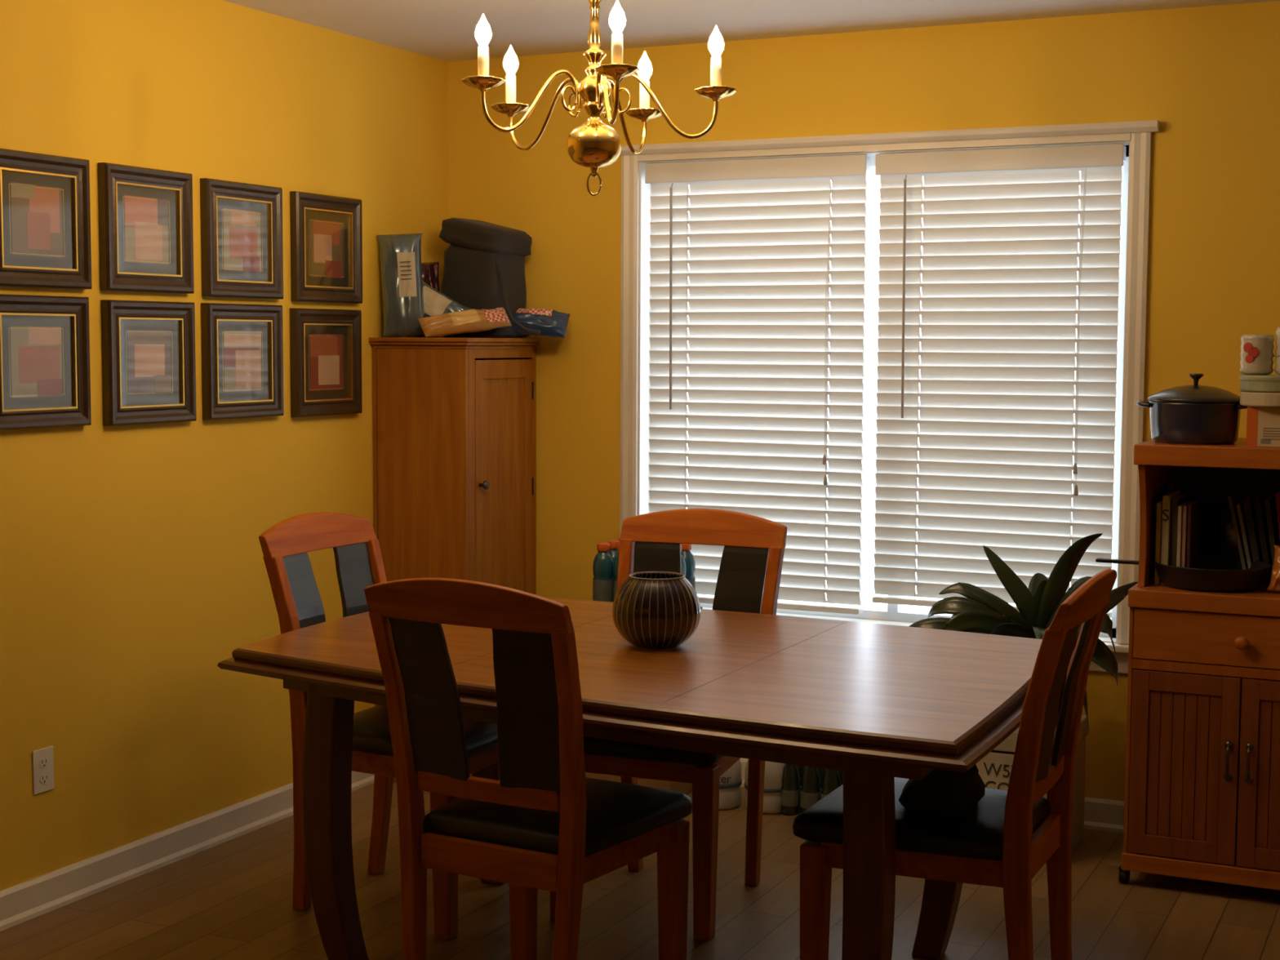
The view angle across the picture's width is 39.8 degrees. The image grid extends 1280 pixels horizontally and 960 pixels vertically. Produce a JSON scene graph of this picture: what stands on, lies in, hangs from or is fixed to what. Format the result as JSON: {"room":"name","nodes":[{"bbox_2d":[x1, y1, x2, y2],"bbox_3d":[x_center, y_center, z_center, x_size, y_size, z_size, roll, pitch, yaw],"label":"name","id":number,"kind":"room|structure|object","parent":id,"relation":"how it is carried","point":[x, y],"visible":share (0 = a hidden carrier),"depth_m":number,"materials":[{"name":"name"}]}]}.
{"room":"dining room","nodes":[
{"label":"dining room","id":0,"kind":"room"},
{"bbox_2d":[0,0,448,890],"bbox_3d":[-2.272,0.004,3.056,0.120,2.440,7.460,2,5,25],"label":"wall","id":1,"kind":"structure","parent":0,"point":[132,566],"depth_m":4.94,"materials":[{"name":"yellow paint"}]},
{"bbox_2d":[31,746,53,795],"bbox_3d":[-1.532,0.746,4.538,0.007,0.114,0.072,2,5,25],"label":"wall outlet","id":2,"kind":"object","parent":1,"relation":"attached to","point":[42,758],"visible":1,"depth_m":4.53,"materials":[{"name":"white paint"}]},
{"bbox_2d":[39,757,48,767],"bbox_3d":[-1.530,0.725,4.535,0.002,0.026,0.032,2,5,25],"label":"socket","id":3,"kind":"object","parent":2,"relation":"attached to","point":[43,762],"depth_m":4.53,"materials":[{"name":"white plastic"}]},
{"bbox_2d":[40,773,48,783],"bbox_3d":[-1.530,0.767,4.538,0.002,0.026,0.032,2,5,25],"label":"socket","id":4,"kind":"object","parent":2,"relation":"attached to","point":[44,777],"depth_m":4.54,"materials":[{"name":"white plastic"}]},
{"bbox_2d":[0,148,91,288],"bbox_3d":[-1.509,-0.651,4.432,0.028,0.333,0.349,2,5,25],"label":"framed print","id":5,"kind":"object","parent":1,"relation":"attached to","point":[45,207],"visible":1,"depth_m":4.45,"materials":[{"name":"black wood"}]},
{"bbox_2d":[0,293,91,430],"bbox_3d":[-1.516,-0.297,4.449,0.028,0.333,0.349,2,5,25],"label":"framed print","id":6,"kind":"object","parent":1,"relation":"attached to","point":[45,373],"visible":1,"depth_m":4.47,"materials":[{"name":"black wood"}]},
{"bbox_2d":[97,162,194,293],"bbox_3d":[-1.335,-0.678,4.797,0.028,0.333,0.349,2,5,25],"label":"framed print","id":7,"kind":"object","parent":1,"relation":"attached to","point":[146,228],"visible":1,"depth_m":4.79,"materials":[{"name":"black wood"}]},
{"bbox_2d":[101,299,196,426],"bbox_3d":[-1.336,-0.321,4.827,0.028,0.333,0.349,2,5,25],"label":"framed print","id":8,"kind":"object","parent":1,"relation":"attached to","point":[148,359],"visible":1,"depth_m":4.82,"materials":[{"name":"black wood"}]},
{"bbox_2d":[0,770,374,931],"bbox_3d":[-2.216,1.177,3.109,0.024,0.092,7.200,2,5,25],"label":"baseboard","id":9,"kind":"structure","parent":1,"relation":"attached to","point":[20,903],"depth_m":4.87,"materials":[{"name":"white paint"}]},
{"bbox_2d":[200,177,283,299],"bbox_3d":[-1.159,-0.700,5.168,0.028,0.333,0.349,2,5,25],"label":"framed print","id":10,"kind":"object","parent":1,"relation":"attached to","point":[242,242],"visible":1,"depth_m":5.16,"materials":[{"name":"black wood"}]},
{"bbox_2d":[200,302,284,420],"bbox_3d":[-1.163,-0.349,5.191,0.028,0.333,0.349,2,5,25],"label":"framed print","id":11,"kind":"object","parent":1,"relation":"attached to","point":[242,344],"visible":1,"depth_m":5.18,"materials":[{"name":"black wood"}]},
{"bbox_2d":[289,191,362,303],"bbox_3d":[-0.980,-0.725,5.546,0.028,0.333,0.349,2,5,25],"label":"framed print","id":12,"kind":"object","parent":1,"relation":"attached to","point":[326,230],"visible":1,"depth_m":5.54,"materials":[{"name":"black wood"}]},
{"bbox_2d":[289,308,362,417],"bbox_3d":[-0.985,-0.371,5.567,0.028,0.333,0.349,2,5,25],"label":"framed print","id":13,"kind":"object","parent":1,"relation":"attached to","point":[326,344],"visible":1,"depth_m":5.56,"materials":[{"name":"black wood"}]},
{"bbox_2d":[0,782,1279,959],"bbox_3d":[-0.010,1.367,2.085,5.140,0.100,7.460,2,5,25],"label":"floor","id":14,"kind":"structure","parent":0,"point":[231,900],"depth_m":4.55,"materials":[{"name":"brown wood"}]},
{"bbox_2d":[258,511,498,940],"bbox_3d":[-0.622,0.604,4.615,0.601,1.012,0.474,2,5,25],"label":"dining chair","id":15,"kind":"object","parent":14,"relation":"on","point":[285,545],"visible":0.46,"depth_m":4.55,"materials":[{"name":"brown wood"}]},
{"bbox_2d":[352,705,497,759],"bbox_3d":[-0.558,0.643,4.588,0.458,0.058,0.460,2,5,25],"label":"seat cushion","id":16,"kind":"object","parent":15,"relation":"on","point":[371,735],"depth_m":4.44,"materials":[{"name":"black leather"}]},
{"bbox_2d":[368,337,541,782],"bbox_3d":[-0.612,0.260,5.987,0.390,1.479,0.492,2,5,25],"label":"wardrobe","id":17,"kind":"object","parent":14,"relation":"on","point":[455,419],"visible":0.65,"depth_m":5.79,"materials":[{"name":"orange wood"}]},
{"bbox_2d":[376,233,424,337],"bbox_3d":[-0.780,-0.640,5.803,0.132,0.342,0.111,-3,6,-35],"label":"snack bag","id":18,"kind":"object","parent":17,"relation":"on","point":[402,295],"visible":1,"depth_m":5.78,"materials":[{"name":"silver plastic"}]},
{"bbox_2d":[418,262,439,337],"bbox_3d":[-0.714,-0.610,5.969,0.076,0.255,0.076,-4,6,-42],"label":"snack bag","id":19,"kind":"object","parent":17,"relation":"on","point":[430,276],"visible":0.23,"depth_m":5.95,"materials":[{"name":"red plastic"}]},
{"bbox_2d":[422,280,472,337],"bbox_3d":[-0.674,-0.569,5.858,0.230,0.193,0.080,1,5,12],"label":"snack bag","id":20,"kind":"object","parent":17,"relation":"on","point":[435,302],"visible":0.56,"depth_m":5.84,"materials":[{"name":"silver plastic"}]},
{"bbox_2d":[417,307,511,337],"bbox_3d":[-0.570,-0.516,5.774,0.305,0.100,0.079,-2,5,-26],"label":"snack bag","id":21,"kind":"object","parent":17,"relation":"on","point":[473,320],"visible":1,"depth_m":5.75,"materials":[{"name":"plastic"}]},
{"bbox_2d":[439,217,541,337],"bbox_3d":[-0.469,-0.680,5.941,0.408,0.404,0.252,3,5,29],"label":"cooler bag","id":22,"kind":"object","parent":17,"relation":"on","point":[484,262],"visible":0.75,"depth_m":5.89,"materials":[{"name":"black fabric"}]},
{"bbox_2d":[511,307,569,337],"bbox_3d":[-0.343,-0.528,5.935,0.206,0.102,0.090,1,5,7],"label":"snack bag","id":23,"kind":"object","parent":17,"relation":"on","point":[552,323],"visible":0.92,"depth_m":5.91,"materials":[{"name":"blue plastic"}]},
{"bbox_2d":[364,577,693,959],"bbox_3d":[-0.219,0.677,3.723,0.474,1.012,0.601,3,5,29],"label":"dining chair","id":24,"kind":"object","parent":14,"relation":"on","point":[544,824],"visible":1,"depth_m":3.56,"materials":[{"name":"brown wood"}]},
{"bbox_2d":[422,777,693,857],"bbox_3d":[-0.184,0.709,3.788,0.460,0.058,0.458,3,5,29],"label":"seat cushion","id":25,"kind":"object","parent":24,"relation":"on","point":[620,816],"depth_m":3.66,"materials":[{"name":"black leather"}]},
{"bbox_2d":[585,772,692,795],"bbox_3d":[0.011,0.870,5.789,0.310,0.300,0.250,2,5,25],"label":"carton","id":26,"kind":"object","parent":14,"relation":"on","point":[686,788],"visible":0.11,"depth_m":5.68,"materials":[{"name":"brown cardboard"}]},
{"bbox_3d":[0.012,0.569,5.765,0.310,0.302,0.250,2,5,25],"label":"carton","id":27,"kind":"object","parent":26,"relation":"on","visible":0},
{"bbox_2d":[592,542,613,602],"bbox_3d":[-0.119,0.311,5.724,0.069,0.216,0.069,2,5,25],"label":"drink bottle","id":28,"kind":"object","parent":27,"relation":"on","point":[602,563],"visible":0.78,"depth_m":5.70,"materials":[{"name":"teal plastic"}]},
{"bbox_2d":[607,540,619,578],"bbox_3d":[-0.087,0.306,5.792,0.069,0.216,0.069,2,5,25],"label":"drink bottle","id":29,"kind":"object","parent":27,"relation":"on","point":[613,551],"visible":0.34,"depth_m":5.77,"materials":[{"name":"plastic"}]},
{"bbox_2d":[613,543,619,601],"bbox_3d":[-0.052,0.314,5.693,0.069,0.216,0.069,2,5,25],"label":"drink bottle","id":30,"kind":"object","parent":27,"relation":"on","point":[615,566],"visible":0.23,"depth_m":5.67,"materials":[{"name":"teal plastic"}]},
{"bbox_2d":[680,544,686,577],"bbox_3d":[0.115,0.314,5.696,0.069,0.216,0.069,2,5,25],"label":"drink bottle","id":31,"kind":"object","parent":27,"relation":"on","point":[683,562],"visible":0.1,"depth_m":5.67,"materials":[{"name":"teal plastic"}]},
{"bbox_2d":[680,543,695,590],"bbox_3d":[0.147,0.309,5.763,0.069,0.216,0.069,2,5,25],"label":"drink bottle","id":32,"kind":"object","parent":27,"relation":"on","point":[689,558],"visible":0.41,"depth_m":5.74,"materials":[{"name":"teal plastic"}]},
{"bbox_2d":[217,596,1073,959],"bbox_3d":[0.017,0.771,4.140,1.865,0.760,1.309,2,5,25],"label":"dining table","id":33,"kind":"object","parent":14,"relation":"on","point":[875,704],"visible":0.66,"depth_m":3.82,"materials":[{"name":"brown wood"}]},
{"bbox_2d":[612,571,701,648],"bbox_3d":[0.039,0.306,4.145,0.208,0.167,0.208,2,5,20],"label":"round vase","id":34,"kind":"object","parent":33,"relation":"on","point":[651,610],"visible":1,"depth_m":4.07,"materials":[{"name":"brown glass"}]},
{"bbox_2d":[549,508,786,940],"bbox_3d":[0.075,0.605,4.646,0.474,1.012,0.601,2,5,22],"label":"dining chair","id":35,"kind":"object","parent":14,"relation":"on","point":[748,580],"visible":0.49,"depth_m":4.75,"materials":[{"name":"brown wood"}]},
{"bbox_2d":[583,736,723,765],"bbox_3d":[0.048,0.647,4.582,0.460,0.058,0.458,2,5,22],"label":"seat cushion","id":36,"kind":"object","parent":35,"relation":"on","point":[594,748],"depth_m":4.37,"materials":[{"name":"black leather"}]},
{"bbox_2d":[718,759,742,809],"bbox_3d":[0.253,0.923,5.609,0.142,0.225,0.147,1,5,7],"label":"water jug","id":37,"kind":"object","parent":14,"relation":"on","point":[731,781],"visible":0.42,"depth_m":5.56,"materials":[{"name":"white plastic"}]},
{"bbox_2d":[744,760,784,813],"bbox_3d":[0.400,0.927,5.564,0.142,0.225,0.142,2,5,25],"label":"water jug","id":38,"kind":"object","parent":14,"relation":"on","point":[773,771],"visible":0.34,"depth_m":5.50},
{"bbox_2d":[780,763,799,814],"bbox_3d":[0.469,0.952,5.522,0.064,0.184,0.064,2,5,25],"label":"soda bottle","id":39,"kind":"object","parent":14,"relation":"on","point":[790,788],"visible":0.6,"depth_m":5.50,"materials":[{"name":"green plastic"}]},
{"bbox_2d":[796,764,804,809],"bbox_3d":[0.499,0.947,5.583,0.064,0.184,0.064,2,5,25],"label":"soda bottle","id":40,"kind":"object","parent":14,"relation":"on","point":[800,768],"visible":0.09,"depth_m":5.56,"materials":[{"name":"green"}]},
{"bbox_2d":[800,766,821,813],"bbox_3d":[0.531,0.954,5.493,0.064,0.184,0.064,2,5,25],"label":"soda bottle","id":41,"kind":"object","parent":14,"relation":"on","point":[810,793],"visible":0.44,"depth_m":5.47,"materials":[{"name":"green plastic"}]},
{"bbox_2d":[817,767,826,791],"bbox_3d":[0.560,0.950,5.554,0.064,0.184,0.064,2,5,25],"label":"soda bottle","id":42,"kind":"object","parent":14,"relation":"on","point":[821,771],"visible":0.04,"depth_m":5.53,"materials":[{"name":"black plastic"}]},
{"bbox_2d":[821,768,841,799],"bbox_3d":[0.592,0.957,5.464,0.064,0.184,0.064,2,5,25],"label":"soda bottle","id":43,"kind":"object","parent":14,"relation":"on","point":[831,781],"visible":0.27,"depth_m":5.44,"materials":[{"name":"green plastic"}]},
{"bbox_2d":[792,568,1116,959],"bbox_3d":[0.677,0.679,3.753,0.601,1.012,0.474,2,5,25],"label":"dining chair","id":44,"kind":"object","parent":14,"relation":"on","point":[1003,840],"visible":0.91,"depth_m":3.60,"materials":[{"name":"brown wood"}]},
{"bbox_2d":[792,777,1050,860],"bbox_3d":[0.613,0.713,3.787,0.458,0.058,0.460,2,5,25],"label":"seat cushion","id":45,"kind":"object","parent":44,"relation":"on","point":[978,833],"depth_m":3.63,"materials":[{"name":"black leather"}]},
{"bbox_2d":[898,764,984,816],"bbox_3d":[0.643,0.632,3.768,0.170,0.105,0.270,2,5,25],"label":"cloth bundle","id":46,"kind":"object","parent":44,"relation":"on","point":[941,792],"visible":0.68,"depth_m":3.68,"materials":[{"name":"black fabric"}]},
{"bbox_2d":[975,715,1088,863],"bbox_3d":[1.135,0.889,5.167,0.278,0.372,0.318,2,5,25],"label":"storage box","id":47,"kind":"object","parent":14,"relation":"on","point":[994,769],"visible":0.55,"depth_m":5.07,"materials":[{"name":"beige cardboard"}]},
{"bbox_2d":[908,533,1137,729],"bbox_3d":[1.093,0.428,5.027,0.540,0.570,0.503,-2,5,-29],"label":"potted plant","id":48,"kind":"object","parent":47,"relation":"on","point":[982,611],"visible":0.41,"depth_m":5.04,"materials":[{"name":"green plant"}]},
{"bbox_2d":[1118,437,1279,890],"bbox_3d":[1.675,0.500,4.847,0.599,1.204,0.529,2,5,25],"label":"hutch cabinet","id":49,"kind":"object","parent":14,"relation":"on","point":[1202,773],"visible":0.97,"depth_m":4.70,"materials":[{"name":"brown wood"}]},
{"bbox_2d":[1154,500,1162,585],"bbox_3d":[1.446,0.169,4.886,0.012,0.225,0.161,2,5,25],"label":"book","id":50,"kind":"object","parent":49,"relation":"on","point":[1159,504],"visible":0.48,"depth_m":4.81,"materials":[{"name":"paper"}]},
{"bbox_2d":[1160,489,1180,585],"bbox_3d":[1.470,0.158,4.895,0.019,0.245,0.192,2,5,25],"label":"book","id":51,"kind":"object","parent":49,"relation":"on","point":[1167,498],"visible":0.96,"depth_m":4.81,"materials":[{"name":"paper"}]},
{"bbox_2d":[1169,493,1187,566],"bbox_3d":[1.494,0.163,4.896,0.016,0.235,0.181,2,5,25],"label":"book","id":52,"kind":"object","parent":49,"relation":"on","point":[1183,498],"visible":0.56,"depth_m":4.81,"materials":[{"name":"paper"}]},
{"bbox_2d":[1095,555,1271,592],"bbox_3d":[1.487,0.254,4.830,0.455,0.065,0.310,2,5,25],"label":"skillet","id":53,"kind":"object","parent":49,"relation":"on","point":[1212,573],"visible":0.91,"depth_m":4.70,"materials":[{"name":"black metal"}]},
{"bbox_2d":[1176,500,1191,567],"bbox_3d":[1.503,0.173,4.881,0.010,0.218,0.181,2,5,25],"label":"book","id":54,"kind":"object","parent":49,"relation":"on","point":[1180,507],"visible":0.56,"depth_m":4.80,"materials":[{"name":"paper"}]},
{"bbox_2d":[1181,500,1195,567],"bbox_3d":[1.516,0.173,4.881,0.010,0.218,0.181,2,5,25],"label":"book","id":55,"kind":"object","parent":49,"relation":"on","point":[1184,525],"visible":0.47,"depth_m":4.80,"materials":[{"name":"paper"}]},
{"bbox_2d":[1136,373,1247,444],"bbox_3d":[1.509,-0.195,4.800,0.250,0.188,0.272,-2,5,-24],"label":"cooking pot","id":56,"kind":"object","parent":49,"relation":"on","point":[1195,414],"visible":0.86,"depth_m":4.71,"materials":[{"name":"black metal"}]},
{"bbox_2d":[1186,498,1200,568],"bbox_3d":[1.529,0.171,4.880,0.009,0.222,0.181,2,5,25],"label":"book","id":57,"kind":"object","parent":49,"relation":"on","point":[1194,508],"visible":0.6,"depth_m":4.85,"materials":[{"name":"paper"}]},
{"bbox_2d":[1128,579,1279,617],"bbox_3d":[1.684,0.311,4.841,0.591,0.048,0.505,2,5,25],"label":"countertop","id":58,"kind":"structure","parent":49,"relation":"on","point":[1261,602],"depth_m":4.66,"materials":[{"name":"brown wood"}]},
{"bbox_2d":[1133,437,1279,469],"bbox_3d":[1.687,-0.074,4.812,0.583,0.054,0.501,2,5,25],"label":"shelf","id":59,"kind":"object","parent":49,"relation":"attached to","point":[1148,455],"depth_m":4.64,"materials":[{"name":"brown wood"}]},
{"bbox_2d":[1199,508,1239,558],"bbox_3d":[1.663,0.165,4.997,0.171,0.162,0.121,2,5,25],"label":"metal bowl","id":60,"kind":"object","parent":49,"relation":"on","point":[1217,538],"visible":0.58,"depth_m":5.04,"materials":[{"name":"metal"}]},
{"bbox_2d":[1227,490,1246,569],"bbox_3d":[1.687,0.158,4.948,0.064,0.240,0.181,2,5,25],"label":"book","id":61,"kind":"object","parent":49,"relation":"on","point":[1233,499],"visible":0.56,"depth_m":4.87,"materials":[{"name":"paper"}]},
{"bbox_2d":[1236,501,1253,568],"bbox_3d":[1.705,0.169,4.941,0.055,0.219,0.181,2,5,25],"label":"book","id":62,"kind":"object","parent":49,"relation":"on","point":[1240,508],"visible":0.32,"depth_m":4.86,"materials":[{"name":"grey paper"}]},
{"bbox_2d":[1242,493,1266,582],"bbox_3d":[1.722,0.163,4.931,0.062,0.234,0.181,2,5,25],"label":"book","id":63,"kind":"object","parent":49,"relation":"on","point":[1248,503],"visible":0.57,"depth_m":4.85,"materials":[{"name":"paper"}]},
{"bbox_2d":[1245,406,1279,447],"bbox_3d":[1.729,-0.142,4.660,0.232,0.106,0.122,2,5,25],"label":"carton","id":64,"kind":"object","parent":49,"relation":"on","point":[1263,424],"visible":0.85,"depth_m":4.64,"materials":[{"name":"orange cardboard"}]},
{"bbox_2d":[1240,391,1279,407],"bbox_3d":[1.694,-0.215,4.671,0.204,0.038,0.204,2,5,25],"label":"tin","id":65,"kind":"object","parent":64,"relation":"on","point":[1266,399],"visible":0.8,"depth_m":4.61,"materials":[{"name":"beige metal"}]},
{"bbox_2d":[1239,374,1279,392],"bbox_3d":[1.690,-0.256,4.670,0.202,0.043,0.202,2,5,25],"label":"tin","id":66,"kind":"object","parent":65,"relation":"on","point":[1248,383],"visible":0.98,"depth_m":4.61,"materials":[{"name":"metal"}]},
{"bbox_2d":[1239,333,1274,374],"bbox_3d":[1.635,-0.333,4.683,0.087,0.107,0.089,2,5,25],"label":"cup stack","id":67,"kind":"object","parent":66,"relation":"on","point":[1256,354],"visible":1,"depth_m":4.65,"materials":[{"name":"white ceramic"}]},
{"bbox_2d":[1273,327,1279,374],"bbox_3d":[1.715,-0.339,4.646,0.092,0.127,0.092,2,5,25],"label":"cup stack","id":68,"kind":"object","parent":66,"relation":"on","point":[1277,369],"visible":1,"depth_m":4.64,"materials":[{"name":"white"}]},
{"bbox_2d":[1253,492,1272,584],"bbox_3d":[1.746,0.162,4.920,0.057,0.239,0.181,2,5,25],"label":"book","id":69,"kind":"object","parent":49,"relation":"on","point":[1259,501],"visible":0.66,"depth_m":4.84,"materials":[{"name":"paper"}]},
{"bbox_2d":[1264,494,1279,563],"bbox_3d":[1.768,0.165,4.910,0.050,0.234,0.181,2,5,25],"label":"book","id":70,"kind":"object","parent":49,"relation":"on","point":[1270,505],"visible":0.68,"depth_m":4.83,"materials":[{"name":"paper"}]},
{"bbox_2d":[1266,545,1279,591],"bbox_3d":[1.713,0.239,4.652,0.086,0.129,0.091,-3,5,-34],"label":"plastic bag","id":71,"kind":"object","parent":49,"relation":"on","point":[1274,584],"visible":1,"depth_m":4.65,"materials":[{"name":"orange plastic"}]},
{"bbox_2d":[1275,490,1279,538],"bbox_3d":[1.793,0.156,4.886,0.056,0.256,0.191,2,5,25],"label":"book","id":72,"kind":"object","parent":49,"relation":"on","point":[1277,494],"visible":1,"depth_m":4.80,"materials":[{"name":"paper"}]},
{"bbox_2d":[222,0,1279,61],"bbox_3d":[0.002,-1.165,1.883,5.140,0.100,7.460,2,5,25],"label":"ceiling","id":73,"kind":"structure","parent":0,"point":[440,29],"depth_m":5.28,"materials":[{"name":"paint"}]},
{"bbox_2d":[461,0,737,195],"bbox_3d":[-0.129,-0.977,4.090,0.608,0.632,0.638,-2,5,-29],"label":"chandelier","id":74,"kind":"object","parent":73,"relation":"hanging from","point":[594,144],"visible":1,"depth_m":4.07,"materials":[{"name":"gold metal"}]},
{"bbox_2d":[447,0,1279,801],"bbox_3d":[1.565,-0.155,5.281,4.900,2.440,0.140,2,5,25],"label":"wall","id":75,"kind":"structure","parent":0,"point":[1210,75],"depth_m":5.46,"materials":[{"name":"yellow paint"}]},
{"bbox_2d":[619,120,1159,673],"bbox_3d":[0.734,-0.269,5.630,1.760,1.633,0.177,2,5,25],"label":"window","id":76,"kind":"structure","parent":75,"relation":"in","point":[1136,136],"depth_m":5.44,"materials":[{"name":"white paint"}]},
{"bbox_2d":[644,154,871,614],"bbox_3d":[0.370,-0.310,5.775,0.765,1.458,0.081,2,5,25],"label":"window blind","id":77,"kind":"object","parent":76,"relation":"attached to","point":[758,353],"visible":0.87,"depth_m":5.75,"materials":[{"name":"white plastic"}]},
{"bbox_2d":[872,143,1126,617],"bbox_3d":[1.086,-0.300,5.435,0.760,1.416,0.081,2,5,25],"label":"window blind","id":78,"kind":"object","parent":76,"relation":"attached to","point":[998,313],"visible":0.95,"depth_m":5.43,"materials":[{"name":"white plastic"}]},
{"bbox_2d":[739,757,1124,833],"bbox_3d":[1.533,1.021,5.296,4.880,0.092,0.024,2,5,25],"label":"baseboard","id":79,"kind":"structure","parent":75,"relation":"attached to","point":[1100,814],"depth_m":5.36,"materials":[{"name":"white paint"}]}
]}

